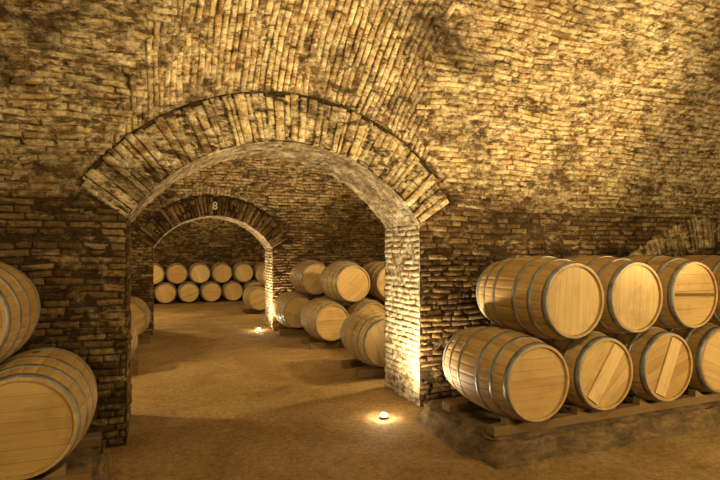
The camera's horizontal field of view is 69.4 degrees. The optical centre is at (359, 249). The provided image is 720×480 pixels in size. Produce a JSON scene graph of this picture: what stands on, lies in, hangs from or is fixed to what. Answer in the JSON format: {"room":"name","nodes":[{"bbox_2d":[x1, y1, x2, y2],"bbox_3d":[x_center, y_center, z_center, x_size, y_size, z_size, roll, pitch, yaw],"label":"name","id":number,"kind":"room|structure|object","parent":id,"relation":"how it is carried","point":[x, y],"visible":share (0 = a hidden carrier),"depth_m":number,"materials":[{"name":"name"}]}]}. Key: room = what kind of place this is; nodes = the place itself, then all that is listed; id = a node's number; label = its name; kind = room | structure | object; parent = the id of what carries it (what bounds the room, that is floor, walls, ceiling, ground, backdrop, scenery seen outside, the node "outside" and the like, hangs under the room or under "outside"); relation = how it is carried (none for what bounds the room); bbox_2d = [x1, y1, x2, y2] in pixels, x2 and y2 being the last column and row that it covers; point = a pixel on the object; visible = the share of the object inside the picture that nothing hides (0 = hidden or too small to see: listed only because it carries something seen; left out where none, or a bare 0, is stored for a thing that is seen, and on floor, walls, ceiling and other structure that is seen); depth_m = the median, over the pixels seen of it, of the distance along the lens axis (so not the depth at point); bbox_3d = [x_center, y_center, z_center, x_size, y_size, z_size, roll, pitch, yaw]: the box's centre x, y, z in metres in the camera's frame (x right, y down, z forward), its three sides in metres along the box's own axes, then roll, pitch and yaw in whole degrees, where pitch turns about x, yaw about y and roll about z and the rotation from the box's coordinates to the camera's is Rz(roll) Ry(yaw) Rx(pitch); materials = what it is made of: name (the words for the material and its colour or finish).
{"room":"wine cellar","nodes":[
{"label":"wine cellar","id":0,"kind":"room"},
{"bbox_2d":[153,234,264,301],"bbox_3d":[-5.416,-0.200,18.077,9.500,4.200,0.080,0,0,-22],"label":"wall","id":1,"kind":"structure","parent":0,"point":[167,252],"depth_m":18.10,"materials":[{"name":"brick"}]},
{"bbox_2d":[163,218,258,241],"bbox_3d":[-4.025,-1.264,14.633,9.500,1.932,7.510,0,0,-22],"label":"ceiling","id":2,"kind":"structure","parent":0,"point":[210,227],"depth_m":18.04,"materials":[{"name":"beige brick"}]},
{"bbox_2d":[130,158,384,233],"bbox_3d":[-1.402,-1.289,8.143,9.500,1.882,5.110,0,0,-22],"label":"ceiling","id":3,"kind":"structure","parent":0,"point":[290,192],"depth_m":10.46,"materials":[{"name":"beige brick"}]},
{"bbox_2d":[130,195,384,334],"bbox_3d":[-2.491,0.050,10.837,9.500,3.700,0.832,0,0,-22],"label":"wall","id":4,"kind":"structure","parent":0,"point":[363,249],"depth_m":10.85,"materials":[{"name":"brick"}]},
{"bbox_2d":[153,248,153,331],"bbox_3d":[-4.067,0.830,10.194,0.055,1.740,0.750,0,0,-22],"label":"arch","id":5,"kind":"object","parent":4,"relation":"attached to","point":[153,248],"visible":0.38,"depth_m":9.89,"materials":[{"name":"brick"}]},
{"bbox_2d":[135,195,288,247],"bbox_3d":[-2.855,-0.563,10.293,2.940,1.041,0.134,0,0,-22],"label":"arch","id":6,"kind":"object","parent":4,"relation":"attached to","point":[166,219],"visible":1,"depth_m":10.20,"materials":[{"name":"brown brick"}]},
{"bbox_2d":[153,216,271,248],"bbox_3d":[-3.003,-0.358,10.624,2.294,0.657,0.742,0,0,-22],"label":"arch","id":7,"kind":"object","parent":4,"relation":"attached to","point":[264,242],"visible":1,"depth_m":10.73,"materials":[{"name":"beige brick"}]},
{"bbox_2d":[265,248,271,327],"bbox_3d":[-1.938,0.830,11.054,0.052,1.740,0.750,0,0,-22],"label":"arch","id":8,"kind":"object","parent":4,"relation":"attached to","point":[268,252],"visible":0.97,"depth_m":11.04,"materials":[{"name":"brick"}]},
{"bbox_2d":[0,0,719,217],"bbox_3d":[1.988,-1.454,2.421,13.500,2.072,6.460,0,0,-22],"label":"ceiling","id":9,"kind":"structure","parent":0,"point":[554,103],"depth_m":4.64,"materials":[{"name":"brick"}]},
{"bbox_2d":[0,91,719,447],"bbox_3d":[0.628,-0.200,5.786,13.500,4.200,0.935,0,0,-22],"label":"wall","id":10,"kind":"structure","parent":0,"point":[72,249],"depth_m":4.28,"materials":[{"name":"brick"}]},
{"bbox_2d":[126,218,131,439],"bbox_3d":[-2.087,0.715,4.684,0.060,1.970,0.850,0,0,-22],"label":"arch","id":11,"kind":"object","parent":10,"relation":"attached to","point":[129,243],"visible":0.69,"depth_m":4.46,"materials":[{"name":"brick"}]},
{"bbox_2d":[80,93,449,222],"bbox_3d":[-0.663,-0.855,4.817,3.414,1.172,0.132,0,0,-22],"label":"arch","id":12,"kind":"object","parent":10,"relation":"attached to","point":[137,166],"visible":0.98,"depth_m":4.65,"materials":[{"name":"brick"}]},
{"bbox_2d":[127,141,418,227],"bbox_3d":[-0.816,-0.628,5.198,2.739,0.745,0.842,0,0,-22],"label":"arch","id":13,"kind":"object","parent":10,"relation":"attached to","point":[379,196],"visible":0.99,"depth_m":5.29,"materials":[{"name":"beige brick"}]},
{"bbox_2d":[384,224,419,406],"bbox_3d":[0.455,0.715,5.711,0.057,1.970,0.850,0,0,-22],"label":"pillar","id":14,"kind":"structure","parent":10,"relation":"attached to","point":[402,243],"depth_m":5.66,"materials":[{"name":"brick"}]},
{"bbox_2d":[629,216,719,256],"bbox_3d":[4.955,-0.002,7.091,3.766,0.956,0.123,0,0,-22],"label":"arch","id":15,"kind":"object","parent":10,"relation":"attached to","point":[696,235],"visible":0.7,"depth_m":6.77,"materials":[{"name":"brick"}]},
{"bbox_2d":[108,301,719,479],"bbox_3d":[-0.581,1.688,8.911,14.000,0.197,20.960,0,0,-22],"label":"floor","id":16,"kind":"structure","parent":0,"point":[216,396],"depth_m":4.75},
{"bbox_2d":[44,439,110,479],"bbox_3d":[-3.265,1.530,2.939,3.362,0.200,1.032,0,0,-22],"label":"stone plinth","id":17,"kind":"object","parent":16,"relation":"on","point":[97,457],"visible":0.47,"depth_m":3.60,"materials":[{"name":"brown stone"}]},
{"bbox_2d":[25,466,91,479],"bbox_3d":[-3.086,1.395,2.647,3.060,0.067,0.138,0,0,-22],"label":"rail","id":18,"kind":"object","parent":17,"relation":"on","point":[84,473],"visible":0.6,"depth_m":3.15,"materials":[{"name":"brown wood"}]},
{"bbox_2d":[0,347,97,479],"bbox_3d":[-2.119,1.018,3.404,0.702,0.707,0.940,0,0,-22],"label":"wine barrel","id":19,"kind":"object","parent":18,"relation":"on","point":[49,395],"visible":1,"depth_m":3.04,"materials":[{"name":"brown wood"}]},
{"bbox_2d":[0,262,40,362],"bbox_3d":[-2.450,0.401,3.271,0.702,0.707,0.940,0,0,-22],"label":"wine barrel","id":20,"kind":"object","parent":19,"relation":"on","point":[20,306],"visible":1,"depth_m":3.16,"materials":[{"name":"brown wood"}]},
{"bbox_2d":[43,462,65,478],"bbox_3d":[-1.842,1.331,3.138,0.115,0.058,0.070,0,0,-22],"label":"chock","id":21,"kind":"object","parent":18,"relation":"on","point":[59,471],"visible":1,"depth_m":3.12,"materials":[{"name":"brown wood"}]},
{"bbox_2d":[74,431,100,448],"bbox_3d":[-3.341,1.395,3.279,3.060,0.067,0.140,0,0,-22],"label":"rail","id":22,"kind":"object","parent":17,"relation":"on","point":[93,439],"visible":0.23,"depth_m":3.77,"materials":[{"name":"brown wood"}]},
{"bbox_2d":[131,359,137,365],"bbox_3d":[-3.736,1.570,6.990,1.392,0.076,0.109,0,0,-22],"label":"rail","id":23,"kind":"object","parent":16,"relation":"on","point":[134,362],"visible":0.09,"depth_m":7.20,"materials":[{"name":"brown wood"}]},
{"bbox_2d":[131,322,137,355],"bbox_3d":[-3.311,1.187,6.859,0.702,0.707,0.940,0,0,-23],"label":"wine barrel","id":24,"kind":"object","parent":23,"relation":"on","point":[134,333],"visible":0.19,"depth_m":6.69,"materials":[{"name":"brown wood"}]},
{"bbox_2d":[132,368,136,374],"bbox_3d":[-3.526,1.570,6.468,1.392,0.076,0.107,0,0,-22],"label":"rail","id":25,"kind":"object","parent":16,"relation":"on","point":[134,370],"visible":0.06,"depth_m":6.68,"materials":[{"name":"brown wood"}]},
{"bbox_2d":[138,333,149,337],"bbox_3d":[-4.468,1.560,9.227,1.392,0.096,0.104,0,0,-22],"label":"rail","id":26,"kind":"object","parent":16,"relation":"on","point":[143,335],"visible":0.12,"depth_m":9.40,"materials":[{"name":"brown wood"}]},
{"bbox_2d":[138,337,150,343],"bbox_3d":[-4.259,1.560,8.709,1.392,0.096,0.104,0,0,-22],"label":"rail","id":27,"kind":"object","parent":16,"relation":"on","point":[147,340],"visible":0.18,"depth_m":8.89,"materials":[{"name":"brown wood"}]},
{"bbox_2d":[130,296,150,334],"bbox_3d":[-4.043,1.167,9.098,0.702,0.707,0.940,0,0,-23],"label":"wine barrel","id":28,"kind":"object","parent":27,"relation":"on","point":[140,311],"visible":0.4,"depth_m":8.76,"materials":[{"name":"brown wood"}]},
{"bbox_2d":[154,299,242,303],"bbox_3d":[-5.163,1.755,17.866,4.952,0.036,0.109,0,0,-22],"label":"rail","id":29,"kind":"object","parent":16,"relation":"on","point":[238,299],"visible":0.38,"depth_m":17.72,"materials":[{"name":"brown wood"}]},
{"bbox_2d":[154,282,176,303],"bbox_3d":[-6.388,1.391,17.070,0.702,0.707,0.940,0,0,-22],"label":"wine barrel","id":30,"kind":"object","parent":29,"relation":"on","point":[164,292],"visible":0.99,"depth_m":16.67,"materials":[{"name":"brown wood"}]},
{"bbox_2d":[165,263,187,283],"bbox_3d":[-6.063,0.773,17.201,0.702,0.707,0.940,0,0,-21],"label":"wine barrel","id":31,"kind":"object","parent":30,"relation":"on","point":[176,273],"visible":1,"depth_m":16.79,"materials":[{"name":"brown wood"}]},
{"bbox_2d":[154,301,243,304],"bbox_3d":[-4.953,1.755,17.348,4.952,0.036,0.109,0,0,-22],"label":"rail","id":32,"kind":"object","parent":16,"relation":"on","point":[224,301],"visible":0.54,"depth_m":17.20,"materials":[{"name":"brown wood"}]},
{"bbox_2d":[177,281,198,302],"bbox_3d":[-5.728,1.391,17.337,0.702,0.707,0.940,0,0,-22],"label":"wine barrel","id":33,"kind":"object","parent":32,"relation":"on","point":[187,291],"visible":1,"depth_m":16.93,"materials":[{"name":"brown wood"}]},
{"bbox_2d":[188,262,209,283],"bbox_3d":[-5.403,0.773,17.468,0.702,0.707,0.940,0,0,-22],"label":"wine barrel","id":34,"kind":"object","parent":33,"relation":"on","point":[199,273],"visible":1,"depth_m":17.06,"materials":[{"name":"brown wood"}]},
{"bbox_2d":[199,281,220,301],"bbox_3d":[-5.067,1.391,17.604,0.702,0.707,0.940,0,0,-22],"label":"wine barrel","id":35,"kind":"object","parent":32,"relation":"on","point":[210,291],"visible":1,"depth_m":17.20,"materials":[{"name":"brown wood"}]},
{"bbox_2d":[221,280,242,300],"bbox_3d":[-4.407,1.391,17.870,0.702,0.707,0.940,0,0,-21],"label":"wine barrel","id":36,"kind":"object","parent":32,"relation":"on","point":[231,290],"visible":0.94,"depth_m":17.47,"materials":[{"name":"brown wood"}]},
{"bbox_2d":[210,262,231,282],"bbox_3d":[-4.743,0.773,17.735,0.702,0.707,0.940,0,0,-21],"label":"wine barrel","id":37,"kind":"object","parent":36,"relation":"on","point":[220,272],"visible":0.99,"depth_m":17.33,"materials":[{"name":"brown wood"}]},
{"bbox_2d":[232,262,252,282],"bbox_3d":[-4.083,0.773,18.001,0.702,0.707,0.940,0,0,-22],"label":"wine barrel","id":38,"kind":"object","parent":36,"relation":"on","point":[242,272],"visible":0.97,"depth_m":17.60,"materials":[{"name":"brown wood"}]},
{"bbox_2d":[242,280,262,293],"bbox_3d":[-3.747,1.391,18.137,0.702,0.707,0.940,0,0,-23],"label":"wine barrel","id":39,"kind":"object","parent":32,"relation":"on","point":[245,285],"visible":0.35,"depth_m":17.80,"materials":[{"name":"brown wood"}]},
{"bbox_2d":[252,262,263,279],"bbox_3d":[-3.423,0.773,18.268,0.702,0.707,0.940,0,0,-22],"label":"wine barrel","id":40,"kind":"object","parent":39,"relation":"on","point":[255,266],"visible":0.3,"depth_m":18.00,"materials":[{"name":"brown wood"}]},
{"bbox_3d":[-7.048,1.392,16.803,0.702,0.707,0.940,0,0,-22],"label":"wine barrel","id":41,"kind":"object","parent":32,"relation":"on","visible":0},
{"bbox_2d":[153,263,164,284],"bbox_3d":[-6.723,0.773,16.934,0.702,0.707,0.940,0,0,-22],"label":"wine barrel","id":42,"kind":"object","parent":41,"relation":"on","point":[159,272],"visible":0.45,"depth_m":16.57,"materials":[{"name":"brown wood"}]},
{"bbox_2d":[242,309,264,311],"bbox_3d":[-2.581,1.674,14.574,1.392,0.076,0.106,0,0,-22],"label":"rail","id":43,"kind":"object","parent":16,"relation":"on","point":[243,310],"visible":0.18,"depth_m":14.33,"materials":[{"name":"brown wood"}]},
{"bbox_2d":[246,311,264,313],"bbox_3d":[-2.372,1.674,14.054,1.392,0.076,0.106,0,0,-22],"label":"rail","id":44,"kind":"object","parent":16,"relation":"on","point":[247,312],"visible":0.34,"depth_m":13.84,"materials":[{"name":"brown wood"}]},
{"bbox_2d":[243,284,264,310],"bbox_3d":[-2.816,1.290,14.178,0.702,0.707,0.940,0,0,-23],"label":"wine barrel","id":45,"kind":"object","parent":44,"relation":"on","point":[253,295],"visible":0.77,"depth_m":13.76,"materials":[{"name":"brown wood"}]},
{"bbox_2d":[256,262,264,285],"bbox_3d":[-2.486,0.672,14.311,0.702,0.707,0.940,0,0,-21],"label":"wine barrel","id":46,"kind":"object","parent":45,"relation":"on","point":[260,272],"visible":0.31,"depth_m":13.95,"materials":[{"name":"brown wood"}]},
{"bbox_2d":[272,325,302,330],"bbox_3d":[-0.763,1.560,10.757,2.104,0.096,0.108,0,0,-22],"label":"rail","id":47,"kind":"object","parent":16,"relation":"on","point":[275,327],"visible":0.15,"depth_m":10.38,"materials":[{"name":"brown wood"}]},
{"bbox_2d":[279,328,307,334],"bbox_3d":[-0.553,1.560,10.238,2.104,0.096,0.107,0,0,-22],"label":"rail","id":48,"kind":"object","parent":16,"relation":"on","point":[297,330],"visible":0.25,"depth_m":9.89,"materials":[{"name":"brown wood"}]},
{"bbox_2d":[272,291,309,327],"bbox_3d":[-1.328,1.167,10.227,0.702,0.707,0.940,0,0,-22],"label":"wine barrel","id":49,"kind":"object","parent":48,"relation":"on","point":[287,307],"visible":0.76,"depth_m":9.81,"materials":[{"name":"brown wood"}]},
{"bbox_2d":[290,260,325,295],"bbox_3d":[-0.998,0.548,10.361,0.702,0.707,0.940,0,0,-22],"label":"wine barrel","id":50,"kind":"object","parent":49,"relation":"on","point":[305,275],"visible":0.83,"depth_m":9.94,"materials":[{"name":"brown wood"}]},
{"bbox_2d":[309,292,341,304],"bbox_3d":[-0.668,1.167,10.494,0.702,0.707,0.940,0,0,-21],"label":"wine barrel","id":51,"kind":"object","parent":48,"relation":"on","point":[322,295],"visible":0.03,"depth_m":10.23,"materials":[{"name":"brown wood"}]},
{"bbox_2d":[326,260,360,266],"bbox_3d":[-0.338,0.548,10.627,0.702,0.707,0.940,0,0,-22],"label":"wine barrel","id":52,"kind":"object","parent":51,"relation":"on","point":[337,260],"visible":0.17,"depth_m":10.47,"materials":[{"name":"brown wood"}]},
{"bbox_2d":[300,337,340,343],"bbox_3d":[-0.042,1.560,9.345,2.104,0.096,0.109,0,0,-22],"label":"rail","id":53,"kind":"object","parent":16,"relation":"on","point":[303,340],"visible":0.16,"depth_m":8.98,"materials":[{"name":"brown wood"}]},
{"bbox_2d":[309,341,343,349],"bbox_3d":[0.168,1.560,8.826,2.104,0.096,0.108,0,0,-22],"label":"rail","id":54,"kind":"object","parent":16,"relation":"on","point":[330,344],"visible":0.28,"depth_m":8.50,"materials":[{"name":"brown wood"}]},
{"bbox_2d":[300,298,348,340],"bbox_3d":[-0.606,1.167,8.815,0.702,0.707,0.940,0,0,-22],"label":"wine barrel","id":55,"kind":"object","parent":54,"relation":"on","point":[322,319],"visible":0.87,"depth_m":8.41,"materials":[{"name":"brown wood"}]},
{"bbox_2d":[319,261,369,302],"bbox_3d":[-0.276,0.548,8.948,0.702,0.707,0.940,0,0,-22],"label":"wine barrel","id":56,"kind":"object","parent":55,"relation":"on","point":[343,282],"visible":1,"depth_m":8.56,"materials":[{"name":"brown wood"}]},
{"bbox_2d":[342,297,384,314],"bbox_3d":[0.054,1.167,9.082,0.702,0.707,0.940,0,0,-21],"label":"wine barrel","id":57,"kind":"object","parent":54,"relation":"on","point":[366,303],"visible":0.25,"depth_m":8.71,"materials":[{"name":"brown wood"}]},
{"bbox_2d":[362,261,384,301],"bbox_3d":[0.384,0.548,9.215,0.702,0.707,0.940,0,0,-22],"label":"wine barrel","id":58,"kind":"object","parent":57,"relation":"on","point":[375,270],"visible":0.34,"depth_m":8.81,"materials":[{"name":"brown wood"}]},
{"bbox_2d":[341,359,370,368],"bbox_3d":[0.734,1.560,7.480,2.104,0.096,0.108,0,0,-22],"label":"rail","id":59,"kind":"object","parent":16,"relation":"on","point":[352,363],"visible":0.11,"depth_m":7.10,"materials":[{"name":"brown wood"}]},
{"bbox_2d":[356,367,384,377],"bbox_3d":[0.943,1.560,6.960,2.104,0.096,0.105,0,0,-22],"label":"rail","id":60,"kind":"object","parent":16,"relation":"on","point":[375,371],"visible":0.16,"depth_m":6.59,"materials":[{"name":"brown wood"}]},
{"bbox_2d":[340,310,384,366],"bbox_3d":[0.169,1.167,6.949,0.702,0.707,0.940,0,0,-22],"label":"wine barrel","id":61,"kind":"object","parent":60,"relation":"on","point":[361,332],"visible":0.74,"depth_m":6.55,"materials":[{"name":"brown wood"}]},
{"bbox_2d":[380,413,387,417],"bbox_3d":[0.228,1.581,4.989,0.084,0.037,0.084,0,0,-22],"label":"uplight","id":62,"kind":"object","parent":16,"relation":"on","point":[383,415],"visible":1,"depth_m":4.97,"materials":[{"name":"metal"}]},
{"bbox_2d":[416,390,719,469],"bbox_3d":[3.771,1.530,5.536,6.672,0.200,1.260,0,0,-22],"label":"stone plinth","id":63,"kind":"object","parent":16,"relation":"on","point":[465,432],"visible":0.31,"depth_m":4.31,"materials":[{"name":"brown stone"}]},
{"bbox_2d":[442,398,482,412],"bbox_3d":[3.620,1.395,5.777,6.160,0.067,0.137,0,0,-22],"label":"rail","id":64,"kind":"object","parent":63,"relation":"on","point":[457,405],"visible":0.08,"depth_m":4.63,"materials":[{"name":"brown wood"}]},
{"bbox_2d":[531,330,632,409],"bbox_3d":[1.853,1.018,4.707,0.702,0.707,0.940,0,0,-22],"label":"wine barrel","id":65,"kind":"object","parent":64,"relation":"on","point":[600,367],"visible":0.46,"depth_m":4.28,"materials":[{"name":"brown wood"}]},
{"bbox_2d":[563,255,662,333],"bbox_3d":[2.183,0.401,4.842,0.702,0.707,0.940,0,0,-22],"label":"wine barrel","id":66,"kind":"object","parent":65,"relation":"on","point":[633,292],"visible":0.41,"depth_m":4.43,"materials":[{"name":"brown wood"}]},
{"bbox_2d":[664,322,719,392],"bbox_3d":[3.176,1.018,5.235,0.702,0.707,0.940,0,0,-22],"label":"wine barrel","id":67,"kind":"object","parent":64,"relation":"on","point":[703,342],"visible":0.34,"depth_m":4.78,"materials":[{"name":"brown wood"}]},
{"bbox_2d":[676,255,719,324],"bbox_3d":[3.510,0.401,5.359,0.702,0.707,0.940,0,0,-22],"label":"wine barrel","id":68,"kind":"object","parent":67,"relation":"on","point":[712,262],"visible":0.16,"depth_m":5.05,"materials":[{"name":"brown wood"}]},
{"bbox_2d":[487,392,719,436],"bbox_3d":[3.865,1.395,5.169,6.160,0.067,0.108,0,0,-22],"label":"rail","id":69,"kind":"object","parent":63,"relation":"on","point":[563,419],"visible":0.79,"depth_m":4.37,"materials":[{"name":"brown wood"}]},
{"bbox_2d":[443,326,569,421],"bbox_3d":[1.202,1.018,4.420,0.702,0.707,0.940,0,0,-22],"label":"wine barrel","id":70,"kind":"object","parent":69,"relation":"on","point":[509,373],"visible":1,"depth_m":4.06,"materials":[{"name":"brown wood"}]},
{"bbox_2d":[476,255,603,338],"bbox_3d":[1.534,0.401,4.547,0.702,0.707,0.940,0,0,-22],"label":"wine barrel","id":71,"kind":"object","parent":70,"relation":"on","point":[544,297],"visible":0.98,"depth_m":4.18,"materials":[{"name":"brown wood"}]},
{"bbox_2d":[501,416,516,425],"bbox_3d":[1.171,1.331,4.075,0.115,0.058,0.070,0,0,-22],"label":"chock","id":72,"kind":"object","parent":69,"relation":"on","point":[505,421],"visible":1,"depth_m":4.04,"materials":[{"name":"brown wood"}]},
{"bbox_2d":[571,405,586,414],"bbox_3d":[1.831,1.331,4.342,0.115,0.058,0.070,0,0,-22],"label":"chock","id":73,"kind":"object","parent":69,"relation":"on","point":[575,410],"visible":1,"depth_m":4.31,"materials":[{"name":"brown wood"}]},
{"bbox_2d":[633,396,648,404],"bbox_3d":[2.491,1.331,4.609,0.115,0.058,0.070,0,0,-22],"label":"chock","id":74,"kind":"object","parent":69,"relation":"on","point":[636,400],"visible":1,"depth_m":4.58,"materials":[{"name":"brown wood"}]},
{"bbox_2d":[603,326,692,400],"bbox_3d":[2.519,1.018,4.961,0.702,0.707,0.940,0,0,-22],"label":"wine barrel","id":75,"kind":"object","parent":69,"relation":"on","point":[662,361],"visible":0.44,"depth_m":4.53,"materials":[{"name":"brown wood"}]},
{"bbox_2d":[620,255,717,328],"bbox_3d":[2.844,0.401,5.108,0.702,0.707,0.940,0,0,-22],"label":"wine barrel","id":76,"kind":"object","parent":75,"relation":"on","point":[690,290],"visible":0.48,"depth_m":4.69,"materials":[{"name":"brown wood"}]},
{"bbox_2d":[688,388,702,396],"bbox_3d":[3.151,1.331,4.876,0.115,0.058,0.070,0,0,-22],"label":"chock","id":77,"kind":"object","parent":69,"relation":"on","point":[692,392],"visible":1,"depth_m":4.85,"materials":[{"name":"brown wood"}]}
]}

